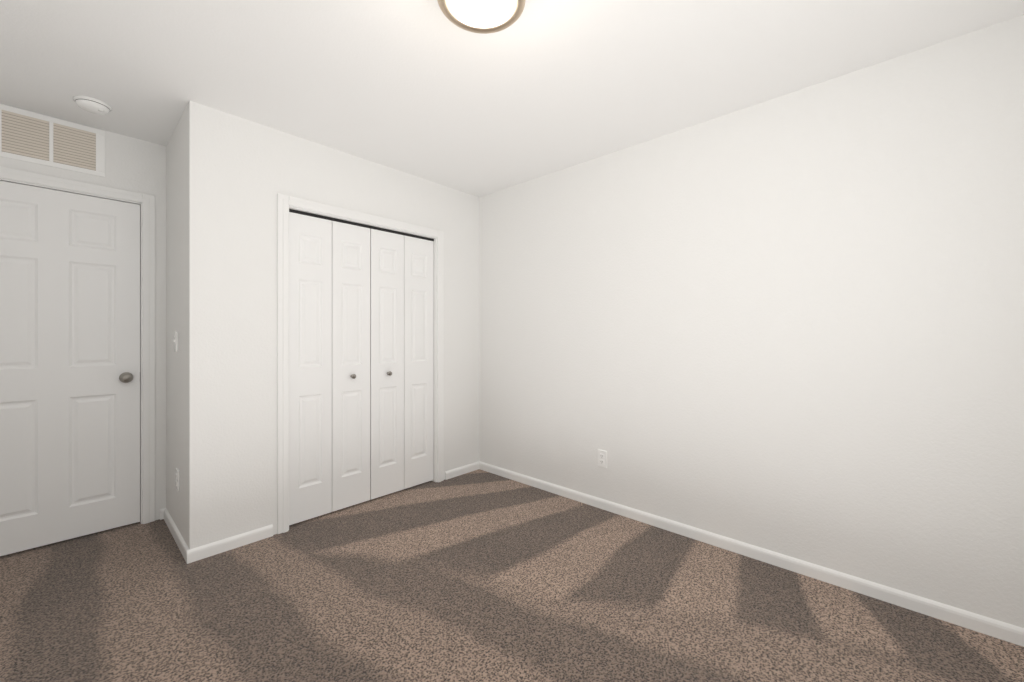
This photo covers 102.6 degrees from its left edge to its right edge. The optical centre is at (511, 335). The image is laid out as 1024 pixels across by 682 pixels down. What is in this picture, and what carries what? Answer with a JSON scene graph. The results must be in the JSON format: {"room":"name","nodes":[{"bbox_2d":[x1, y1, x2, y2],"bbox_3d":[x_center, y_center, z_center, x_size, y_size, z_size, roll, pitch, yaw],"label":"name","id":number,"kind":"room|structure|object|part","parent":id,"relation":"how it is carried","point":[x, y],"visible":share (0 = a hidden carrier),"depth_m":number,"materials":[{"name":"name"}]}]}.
{"room":"empty bedroom","nodes":[
{"label":"empty bedroom","id":0,"kind":"room"},
{"bbox_2d":[0,103,165,519],"bbox_3d":[-1.966,-0.020,3.109,0.110,2.440,3.130,0,0,43],"label":"wall","id":1,"kind":"structure","parent":0,"point":[135,165],"depth_m":2.66,"materials":[{"name":"white paint"}]},
{"bbox_2d":[0,104,104,176],"bbox_3d":[-2.607,-1.095,2.331,0.008,0.279,0.422,0,0,43],"label":"air vent","id":2,"kind":"object","parent":1,"relation":"in","point":[100,153],"depth_m":2.33,"materials":[{"name":"white plastic"}]},
{"bbox_3d":[-2.609,-1.095,2.333,0.001,0.259,0.402,0,0,43],"label":"back air vent grille","id":3,"kind":"part","parent":2,"relation":"part of","materials":[{"name":"white metal"}]},
{"bbox_2d":[2,110,95,169],"bbox_3d":[-2.607,-1.096,2.331,0.006,0.219,0.366,0,0,43],"label":"grille panel","id":4,"kind":"object","parent":2,"relation":"attached to","point":[4,120],"visible":1,"depth_m":2.31,"materials":[{"name":"beige metal"}]},
{"bbox_2d":[0,181,139,555],"bbox_3d":[-2.602,0.179,2.331,0.100,2.014,0.732,0,0,43],"label":"entry door","id":5,"kind":"structure","parent":1,"relation":"in","point":[69,356],"depth_m":2.38,"materials":[{"name":"white paint"}]},
{"bbox_3d":[-2.384,0.265,2.540,0.065,0.066,0.066,0,0,43],"label":"entry door knob","id":6,"kind":"part","parent":5,"relation":"part of","materials":[{"name":"silver metal"}]},
{"bbox_2d":[0,166,154,523],"bbox_3d":[-2.641,0.150,2.366,0.129,2.100,0.874,0,0,43],"label":"door frame","id":7,"kind":"structure","parent":1,"relation":"attached to","point":[147,201],"depth_m":2.61,"materials":[{"name":"white paint"}]},
{"bbox_2d":[166,101,214,548],"bbox_3d":[-1.952,-0.020,2.474,0.775,2.440,0.110,0,0,43],"label":"wall","id":8,"kind":"structure","parent":0,"point":[190,299],"depth_m":2.23,"materials":[{"name":"white paint"}]},
{"bbox_2d":[173,332,177,351],"bbox_3d":[-1.985,0.040,2.419,0.072,0.118,0.016,0,0,43],"label":"light switch","id":9,"kind":"object","parent":8,"relation":"attached to","point":[175,340],"visible":1,"depth_m":2.41,"materials":[{"name":"white plastic"}]},
{"bbox_2d":[160,508,191,563],"bbox_3d":[-1.995,1.167,2.417,0.788,0.066,0.031,0,0,43],"label":"baseboard","id":10,"kind":"structure","parent":8,"relation":"attached to","point":[186,552],"depth_m":2.36,"materials":[{"name":"white paint"}]},
{"bbox_2d":[176,468,178,490],"bbox_3d":[-1.947,0.840,2.387,0.072,0.118,0.010,0,0,43],"label":"outlet","id":11,"kind":"object","parent":8,"relation":"attached to","point":[177,479],"visible":1,"depth_m":2.37,"materials":[{"name":"white plastic"}]},
{"bbox_2d":[215,109,478,541],"bbox_3d":[-1.002,-0.020,3.009,0.110,2.440,1.966,0,0,43],"label":"wall","id":12,"kind":"structure","parent":0,"point":[258,167],"depth_m":2.44,"materials":[{"name":"white paint"}]},
{"bbox_2d":[192,524,272,561],"bbox_3d":[-1.556,1.167,2.320,0.013,0.066,0.370,0,0,43],"label":"baseboard","id":13,"kind":"structure","parent":12,"relation":"attached to","point":[198,553],"depth_m":2.30,"materials":[{"name":"white paint"}]},
{"bbox_2d":[277,193,443,533],"bbox_3d":[-1.029,0.172,2.966,0.129,2.055,1.246,0,0,43],"label":"closet door","id":14,"kind":"structure","parent":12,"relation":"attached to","point":[434,350],"depth_m":2.86,"materials":[{"name":"white paint"}]},
{"bbox_2d":[289,209,433,240],"bbox_3d":[-1.028,-0.778,2.965,0.032,0.018,1.110,0,0,43],"label":"closet track","id":15,"kind":"object","parent":14,"relation":"attached to","point":[351,223],"visible":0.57,"depth_m":2.88,"materials":[{"name":"grey metal"}]},
{"bbox_2d":[445,461,479,479],"bbox_3d":[-0.434,1.167,3.532,0.013,0.066,0.346,0,0,43],"label":"baseboard","id":16,"kind":"structure","parent":12,"relation":"attached to","point":[471,467],"depth_m":3.53,"materials":[{"name":"white paint"}]},
{"bbox_2d":[0,469,1023,681],"bbox_3d":[-0.422,1.240,1.679,4.320,0.080,3.350,0,0,43],"label":"floor","id":17,"kind":"structure","parent":0,"point":[478,575],"depth_m":1.79,"materials":[{"name":"brown carpet"}]},
{"bbox_2d":[0,0,1023,196],"bbox_3d":[-0.422,-1.290,1.679,4.320,0.100,3.350,0,0,43],"label":"ceiling","id":18,"kind":"structure","parent":0,"point":[427,90],"depth_m":1.89,"materials":[{"name":"white paint"}]},
{"bbox_2d":[73,95,111,114],"bbox_3d":[-2.244,-1.221,2.198,0.148,0.038,0.148,0,0,43],"label":"smoke detector","id":19,"kind":"object","parent":18,"relation":"attached to","point":[87,105],"visible":0.96,"depth_m":2.17,"materials":[{"name":"white plastic"}]},
{"bbox_2d":[437,0,524,33],"bbox_3d":[-0.105,-1.190,1.410,0.306,0.100,0.306,0,0,43],"label":"flush-mount light","id":20,"kind":"object","parent":18,"relation":"attached to","point":[510,21],"visible":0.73,"depth_m":1.49,"materials":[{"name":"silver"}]},
{"bbox_2d":[446,0,515,27],"bbox_3d":[-0.105,-1.170,1.410,0.241,0.080,0.241,0,0,43],"label":"diffuser","id":21,"kind":"object","parent":20,"relation":"attached to","point":[483,13],"visible":1,"depth_m":1.44,"materials":[{"name":"white glass"}]},
{"bbox_2d":[479,15,1023,627],"bbox_3d":[0.679,-0.020,2.867,4.320,2.440,0.110,0,0,43],"label":"wall","id":22,"kind":"structure","parent":0,"point":[791,325],"depth_m":2.06,"materials":[{"name":"white paint"}]},
{"bbox_2d":[598,449,606,467],"bbox_3d":[0.623,0.855,2.837,0.072,0.118,0.010,0,0,43],"label":"outlet","id":23,"kind":"object","parent":22,"relation":"attached to","point":[603,464],"visible":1,"depth_m":2.83,"materials":[{"name":"white plastic"}]},
{"bbox_2d":[480,461,1023,646],"bbox_3d":[0.922,1.167,2.559,3.325,0.066,0.013,0,0,43],"label":"baseboard","id":24,"kind":"structure","parent":22,"relation":"attached to","point":[1007,632],"depth_m":2.05,"materials":[{"name":"white paint"}]}
]}

